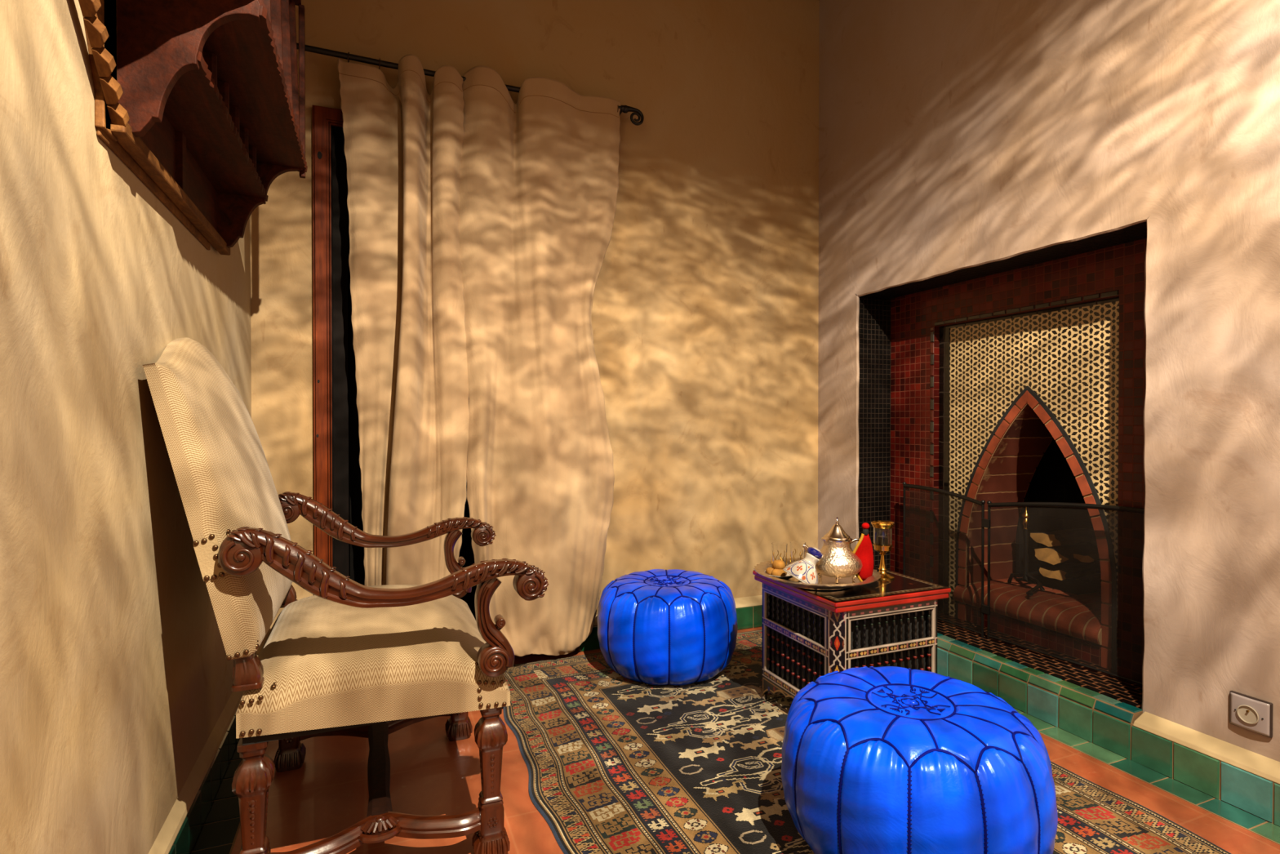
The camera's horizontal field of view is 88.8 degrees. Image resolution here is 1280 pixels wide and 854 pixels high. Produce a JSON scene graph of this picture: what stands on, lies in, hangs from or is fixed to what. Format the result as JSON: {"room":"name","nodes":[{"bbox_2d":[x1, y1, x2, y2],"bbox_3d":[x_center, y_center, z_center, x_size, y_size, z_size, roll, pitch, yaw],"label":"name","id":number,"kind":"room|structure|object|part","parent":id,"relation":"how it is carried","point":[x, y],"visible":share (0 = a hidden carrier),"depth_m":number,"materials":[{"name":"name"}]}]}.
{"room":"traditional dwelling","nodes":[
{"label":"traditional dwelling","id":0,"kind":"room"},
{"bbox_2d":[0,0,251,853],"bbox_3d":[-0.584,-0.527,0.227,0.150,2.872,4.470,0,1,-22],"label":"wall","id":1,"kind":"structure","parent":0,"point":[116,674],"depth_m":0.93,"materials":[{"name":"beige paint"}]},
{"bbox_2d":[78,0,307,255],"bbox_3d":[-0.815,-0.792,1.277,0.216,0.716,1.038,0,1,-22],"label":"wall shelf","id":2,"kind":"object","parent":1,"relation":"attached to","point":[201,100],"visible":1,"depth_m":1.23,"materials":[{"name":"brown wood"}]},
{"bbox_3d":[-0.788,-0.579,0.943,0.012,0.273,0.150,0,1,-22],"label":"wing panel","id":3,"kind":"part","parent":2,"relation":"part of","materials":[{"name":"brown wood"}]},
{"bbox_3d":[-0.944,-0.453,1.347,0.030,0.038,0.815,0,1,-22],"label":"rail","id":4,"kind":"part","parent":2,"relation":"part of","materials":[{"name":"brown wood"}]},
{"bbox_3d":[-0.729,-0.799,1.057,0.202,0.697,0.020,0,1,-22],"label":"panel","id":5,"kind":"part","parent":2,"relation":"part of","materials":[{"name":"brown wood"}]},
{"bbox_3d":[-0.999,-0.805,1.719,0.202,0.697,0.020,0,1,-22],"label":"panel","id":6,"kind":"part","parent":2,"relation":"part of","materials":[{"name":"brown wood"}]},
{"bbox_3d":[-0.911,-0.904,1.762,0.014,0.460,0.016,0,1,-22],"label":"corner post","id":7,"kind":"part","parent":2,"relation":"part of","materials":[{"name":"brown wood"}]},
{"bbox_2d":[148,690,244,853],"bbox_3d":[-0.470,0.794,0.179,0.020,0.037,4.275,0,1,-22],"label":"trim","id":8,"kind":"structure","parent":1,"relation":"attached to","point":[171,828],"depth_m":1.44,"materials":[{"name":"paint"}]},
{"bbox_2d":[168,706,239,853],"bbox_3d":[-0.467,0.860,0.181,0.023,0.099,4.275,0,1,-22],"label":"baseboard","id":9,"kind":"structure","parent":1,"relation":"attached to","point":[184,842],"depth_m":1.49,"materials":[{"name":"green tile"}]},
{"bbox_2d":[191,745,242,853],"bbox_3d":[-0.462,0.908,0.292,0.080,0.006,4.075,0,1,-22],"label":"trim","id":10,"kind":"structure","parent":1,"relation":"attached to","point":[219,833],"depth_m":1.48,"materials":[{"name":"green tile"}]},
{"bbox_2d":[347,209,476,619],"bbox_3d":[-0.966,-0.285,3.092,1.250,2.460,1.180,0,1,-22],"label":"wall","id":11,"kind":"structure","parent":0,"point":[466,551],"depth_m":3.57,"materials":[{"name":"black"}]},
{"bbox_2d":[250,0,818,653],"bbox_3d":[-0.256,-0.547,2.678,2.608,2.872,0.120,0,1,-22],"label":"wall","id":12,"kind":"structure","parent":0,"point":[704,317],"depth_m":2.77,"materials":[{"name":"paint"}]},
{"bbox_2d":[311,104,364,585],"bbox_3d":[-0.709,-0.107,2.471,0.935,1.995,0.128,0,1,-22],"label":"door","id":13,"kind":"structure","parent":12,"relation":"in","point":[330,206],"depth_m":2.31,"materials":[{"name":"brown wood"}]},
{"bbox_3d":[-0.698,-0.107,2.444,0.935,1.995,0.068,0,1,-22],"label":"architrave","id":14,"kind":"part","parent":13,"relation":"part of","materials":[{"name":"brown wood"}]},
{"bbox_2d":[296,42,644,125],"bbox_3d":[-0.641,-1.239,2.395,1.387,0.070,0.103,0,1,-22],"label":"curtain rod","id":15,"kind":"object","parent":12,"relation":"attached to","point":[624,108],"visible":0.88,"depth_m":2.25,"materials":[{"name":"black metal"}]},
{"bbox_2d":[337,53,469,586],"bbox_3d":[-0.803,-0.203,2.259,0.431,2.149,0.127,0,1,-27],"label":"curtain","id":16,"kind":"object","parent":15,"relation":"hanging from","point":[402,148],"visible":0.89,"depth_m":2.26,"materials":[{"name":"fabric"}]},
{"bbox_2d":[459,65,621,656],"bbox_3d":[-0.364,-0.216,2.455,0.636,2.164,0.104,0,1,-27],"label":"curtain","id":17,"kind":"object","parent":15,"relation":"hanging from","point":[539,185],"visible":0.92,"depth_m":2.44,"materials":[{"name":"fabric"}]},
{"bbox_2d":[576,604,762,652],"bbox_3d":[0.276,0.838,2.815,1.132,0.099,0.050,0,1,-22],"label":"baseboard","id":18,"kind":"structure","parent":12,"relation":"attached to","point":[748,617],"depth_m":2.86,"materials":[{"name":"green tile"}]},
{"bbox_2d":[593,595,762,626],"bbox_3d":[0.275,0.775,2.817,1.132,0.030,0.048,0,1,-22],"label":"trim","id":19,"kind":"structure","parent":12,"relation":"attached to","point":[751,601],"depth_m":2.89,"materials":[{"name":"paint"}]},
{"bbox_2d":[231,626,1279,853],"bbox_3d":[0.545,0.935,0.727,2.708,0.060,4.520,0,1,-22],"label":"floor","id":20,"kind":"structure","parent":0,"point":[431,774],"depth_m":1.60,"materials":[{"name":"ceramic"}]},
{"bbox_2d":[142,337,549,853],"bbox_3d":[-0.650,0.353,1.539,0.724,1.090,0.696,0,1,-22],"label":"armchair","id":21,"kind":"object","parent":20,"relation":"on","point":[350,658],"visible":1,"depth_m":1.29,"materials":[{"name":"beige fabric"}]},
{"bbox_3d":[-0.891,0.112,1.438,0.203,0.606,0.618,0,1,-22],"label":"backrest","id":22,"kind":"part","parent":21,"relation":"part of","materials":[{"name":"beige fabric"}]},
{"bbox_3d":[-0.723,0.443,1.204,0.052,0.067,0.049,0,1,-22],"label":"post","id":23,"kind":"part","parent":21,"relation":"part of","materials":[{"name":"brown wood"}]},
{"bbox_3d":[-0.716,0.740,1.213,0.071,0.322,0.070,0,1,-22],"label":"leg","id":24,"kind":"part","parent":21,"relation":"part of","materials":[{"name":"brown wood"}]},
{"bbox_3d":[-0.937,0.438,1.730,0.052,0.067,0.049,0,1,-22],"label":"post","id":25,"kind":"part","parent":21,"relation":"part of","materials":[{"name":"brown wood"}]},
{"bbox_3d":[-0.928,0.736,1.732,0.071,0.322,0.070,0,1,-22],"label":"leg","id":26,"kind":"part","parent":21,"relation":"part of","materials":[{"name":"brown wood"}]},
{"bbox_3d":[-0.615,0.493,1.554,0.492,0.173,0.630,0,1,-22],"label":"seat","id":27,"kind":"part","parent":21,"relation":"part of","materials":[{"name":"beige fabric"}]},
{"bbox_3d":[-0.621,0.813,1.555,0.050,0.034,0.450,0,1,-22],"label":"cross rail","id":28,"kind":"part","parent":21,"relation":"part of","materials":[{"name":"brown wood"}]},
{"bbox_3d":[-0.470,0.270,1.269,0.595,0.182,0.060,0,1,-22],"label":"armrest","id":29,"kind":"part","parent":21,"relation":"part of","materials":[{"name":"brown wood"}]},
{"bbox_3d":[-0.710,0.265,1.858,0.595,0.182,0.060,0,1,-22],"label":"armrest","id":30,"kind":"part","parent":21,"relation":"part of","materials":[{"name":"brown wood"}]},
{"bbox_3d":[-0.526,0.734,1.896,0.071,0.322,0.070,0,1,-22],"label":"leg","id":31,"kind":"part","parent":21,"relation":"part of","materials":[{"name":"brown wood"}]},
{"bbox_3d":[-0.314,0.739,1.377,0.071,0.322,0.070,0,1,-22],"label":"leg","id":32,"kind":"part","parent":21,"relation":"part of","materials":[{"name":"brown wood"}]},
{"bbox_2d":[502,629,1231,853],"bbox_3d":[0.462,0.896,1.565,1.335,0.009,2.335,0,1,-22],"label":"rug","id":33,"kind":"object","parent":20,"relation":"on","point":[615,763],"visible":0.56,"depth_m":1.69,"materials":[{"name":"fabric"}]},
{"bbox_2d":[597,568,737,685],"bbox_3d":[0.102,0.723,2.416,0.520,0.324,0.524,0,1,42],"label":"pouf","id":34,"kind":"object","parent":33,"relation":"on","point":[677,627],"visible":1,"depth_m":2.21,"materials":[{"name":"blue leather"}]},
{"bbox_2d":[752,565,951,698],"bbox_3d":[0.647,0.681,2.053,0.422,0.412,0.422,0,1,-22],"label":"side table","id":35,"kind":"object","parent":33,"relation":"on","point":[808,635],"visible":0.66,"depth_m":1.91,"materials":[{"name":"paint"}]},
{"bbox_3d":[0.412,0.696,2.152,0.010,0.381,0.048,0,1,23],"label":"corner post","id":36,"kind":"part","parent":35,"relation":"part of","materials":[{"name":"paint"}]},
{"bbox_3d":[0.466,0.694,1.979,0.010,0.372,0.334,0,1,-22],"label":"panel","id":37,"kind":"part","parent":35,"relation":"part of","materials":[{"name":"paint"}]},
{"bbox_2d":[753,557,881,591],"bbox_3d":[0.540,0.457,2.004,0.378,0.036,0.378,0,1,-22],"label":"serving tray","id":38,"kind":"object","parent":35,"relation":"on","point":[825,583],"visible":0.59,"depth_m":1.93,"materials":[{"name":"silver metal"}]},
{"bbox_2d":[764,570,793,579],"bbox_3d":[0.429,0.453,1.996,0.101,0.018,0.101,0,1,-22],"label":"plate","id":39,"kind":"object","parent":38,"relation":"on","point":[787,576],"visible":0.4,"depth_m":1.96,"materials":[{"name":"silver metal"}]},
{"bbox_2d":[765,567,773,574],"bbox_3d":[0.407,0.443,2.001,0.041,0.024,0.034,0,0,-5],"label":"biscuit","id":40,"kind":"object","parent":39,"relation":"on","point":[768,570],"visible":0.51,"depth_m":1.99,"materials":[{"name":"orange food"}]},
{"bbox_2d":[771,568,785,576],"bbox_3d":[0.421,0.443,1.984,0.047,0.026,0.036,0,1,-34],"label":"biscuit","id":41,"kind":"object","parent":39,"relation":"on","point":[780,572],"visible":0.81,"depth_m":1.97,"materials":[{"name":"orange food"}]},
{"bbox_2d":[772,560,785,568],"bbox_3d":[0.424,0.422,1.998,0.039,0.028,0.048,0,0,10],"label":"biscuit","id":42,"kind":"object","parent":41,"relation":"on","point":[776,564],"visible":0.95,"depth_m":1.98,"materials":[{"name":"orange food"}]},
{"bbox_2d":[771,542,787,567],"bbox_3d":[0.447,0.417,2.095,0.050,0.087,0.050,0,1,-36],"label":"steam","id":43,"kind":"object","parent":38,"relation":"on","point":[779,549],"visible":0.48,"depth_m":2.08,"materials":[{"name":"white"}]},
{"bbox_2d":[790,541,805,563],"bbox_3d":[0.511,0.417,2.117,0.050,0.087,0.050,0,1,-44],"label":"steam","id":44,"kind":"object","parent":38,"relation":"on","point":[797,551],"visible":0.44,"depth_m":2.10,"materials":[{"name":"white"}]},
{"bbox_2d":[782,546,823,590],"bbox_3d":[0.473,0.417,1.926,0.112,0.125,0.107,0,1,-45],"label":"lid","id":45,"kind":"object","parent":38,"relation":"on","point":[804,570],"visible":0.97,"depth_m":1.90,"materials":[{"name":"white ceramic"}]},
{"bbox_2d":[801,516,873,583],"bbox_3d":[0.603,0.368,1.970,0.179,0.192,0.149,0,1,43],"label":"teapot","id":46,"kind":"object","parent":38,"relation":"on","point":[838,561],"depth_m":1.94,"materials":[{"name":"silver metal"}]},
{"bbox_3d":[0.516,0.392,1.976,0.052,0.077,0.026,0,0,0],"label":"spout","id":47,"kind":"part","parent":46,"relation":"part of","materials":[{"name":"silver metal"}]},
{"bbox_3d":[0.664,0.375,1.955,0.070,0.177,0.026,0,0,2],"label":"teapot handle cover","id":48,"kind":"part","parent":46,"relation":"part of","materials":[{"name":"red fabric"}]},
{"bbox_3d":[0.548,0.699,1.818,0.048,0.381,0.010,0,1,23],"label":"corner post","id":49,"kind":"part","parent":35,"relation":"part of","materials":[{"name":"paint"}]},
{"bbox_2d":[871,520,894,579],"bbox_3d":[0.766,0.388,2.064,0.071,0.174,0.071,0,1,-22],"label":"candle holder","id":50,"kind":"object","parent":35,"relation":"on","point":[882,530],"visible":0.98,"depth_m":2.04,"materials":[{"name":"gold metal"}]},
{"bbox_3d":[0.722,0.695,1.872,0.334,0.372,0.010,0,1,-22],"label":"panel","id":51,"kind":"part","parent":35,"relation":"part of","materials":[{"name":"paint"}]},
{"bbox_2d":[781,666,1057,853],"bbox_3d":[0.573,0.733,1.385,0.537,0.322,0.533,0,1,-26],"label":"pouf","id":52,"kind":"object","parent":33,"relation":"on","point":[885,759],"visible":1,"depth_m":1.21,"materials":[{"name":"blue leather"}]},
{"bbox_2d":[817,0,1279,761],"bbox_3d":[1.669,-0.535,1.147,0.100,2.872,4.470,0,1,-22],"label":"wall","id":53,"kind":"structure","parent":0,"point":[954,135],"depth_m":1.77,"materials":[{"name":"paint"}]},
{"bbox_2d":[857,221,1146,709],"bbox_3d":[1.555,0.060,2.459,0.863,1.440,1.157,0,1,-22],"label":"fireplace","id":54,"kind":"object","parent":53,"relation":"attached to","point":[1020,378],"depth_m":2.42,"materials":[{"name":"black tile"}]},
{"bbox_2d":[902,481,1144,684],"bbox_3d":[1.290,0.494,2.285,0.039,0.535,0.966,0,1,-25],"label":"fire screen","id":55,"kind":"object","parent":54,"relation":"on","point":[930,532],"visible":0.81,"depth_m":2.18,"materials":[{"name":"black metal"}]},
{"bbox_3d":[1.170,0.495,2.543,0.015,0.530,0.398,0,1,-21],"label":"screen frame","id":56,"kind":"part","parent":55,"relation":"part of","materials":[{"name":"black metal"}]},
{"bbox_3d":[1.377,0.496,2.101,0.015,0.535,0.560,0,1,-27],"label":"screen frame","id":57,"kind":"part","parent":55,"relation":"part of","materials":[{"name":"black metal"}]},
{"bbox_2d":[1008,511,1044,594],"bbox_3d":[1.495,0.456,2.506,0.392,0.306,0.151,0,1,-40],"label":"andiron","id":58,"kind":"object","parent":54,"relation":"on","point":[1025,511],"visible":0.05,"depth_m":2.48,"materials":[{"name":"black metal"}]},
{"bbox_2d":[1040,563,1099,577],"bbox_3d":[1.661,0.547,2.499,0.260,0.044,0.123,0,1,-22],"label":"log","id":59,"kind":"object","parent":58,"relation":"on","point":[1071,563],"visible":0.05,"depth_m":2.47,"materials":[{"name":"brown wood"}]},
{"bbox_2d":[1037,544,1093,564],"bbox_3d":[1.641,0.485,2.490,0.275,0.067,0.134,0,1,-29],"label":"log","id":60,"kind":"object","parent":59,"relation":"on","point":[1077,544],"visible":0.05,"depth_m":2.44,"materials":[{"name":"brown wood"}]},
{"bbox_2d":[1031,529,1095,546],"bbox_3d":[1.649,0.419,2.498,0.272,0.060,0.124,0,0,-17],"label":"log","id":61,"kind":"object","parent":60,"relation":"on","point":[1061,530],"visible":0.06,"depth_m":2.45,"materials":[{"name":"brown wood"}]},
{"bbox_3d":[1.373,0.184,2.328,0.001,1.156,0.664,0,1,-22],"label":"star panel","id":62,"kind":"part","parent":54,"relation":"part of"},
{"bbox_3d":[1.651,0.617,2.549,0.220,0.012,0.260,0,1,-22],"label":"log grate","id":63,"kind":"part","parent":54,"relation":"part of","materials":[{"name":"black metal"}]},
{"bbox_2d":[937,632,1142,724],"bbox_3d":[1.128,0.778,2.291,0.058,0.032,1.137,0,1,-22],"label":"trim","id":64,"kind":"structure","parent":53,"relation":"attached to","point":[1127,713],"depth_m":1.99,"materials":[{"name":"green tile"}]},
{"bbox_2d":[937,646,1279,826],"bbox_3d":[1.627,0.853,1.060,0.053,0.099,4.320,0,1,-22],"label":"baseboard","id":65,"kind":"structure","parent":53,"relation":"attached to","point":[1256,795],"depth_m":1.76,"materials":[{"name":"green tile"}]},
{"bbox_2d":[1013,707,1279,844],"bbox_3d":[1.540,0.901,1.109,0.080,0.006,4.075,0,1,-22],"label":"trim","id":66,"kind":"structure","parent":53,"relation":"attached to","point":[1257,825],"depth_m":1.64,"materials":[{"name":"green tile"}]},
{"bbox_2d":[1133,711,1279,783],"bbox_3d":[1.894,0.795,0.410,0.051,0.030,2.916,0,1,-22],"label":"trim","id":67,"kind":"structure","parent":53,"relation":"attached to","point":[1260,765],"depth_m":1.60,"materials":[{"name":"paint"}]},
{"bbox_2d":[1229,690,1272,737],"bbox_3d":[1.444,0.680,1.549,0.020,0.081,0.081,0,1,-22],"label":"power socket","id":68,"kind":"object","parent":53,"relation":"attached to","point":[1249,713],"visible":1,"depth_m":1.54,"materials":[{"name":"beige plastic"}]}
]}

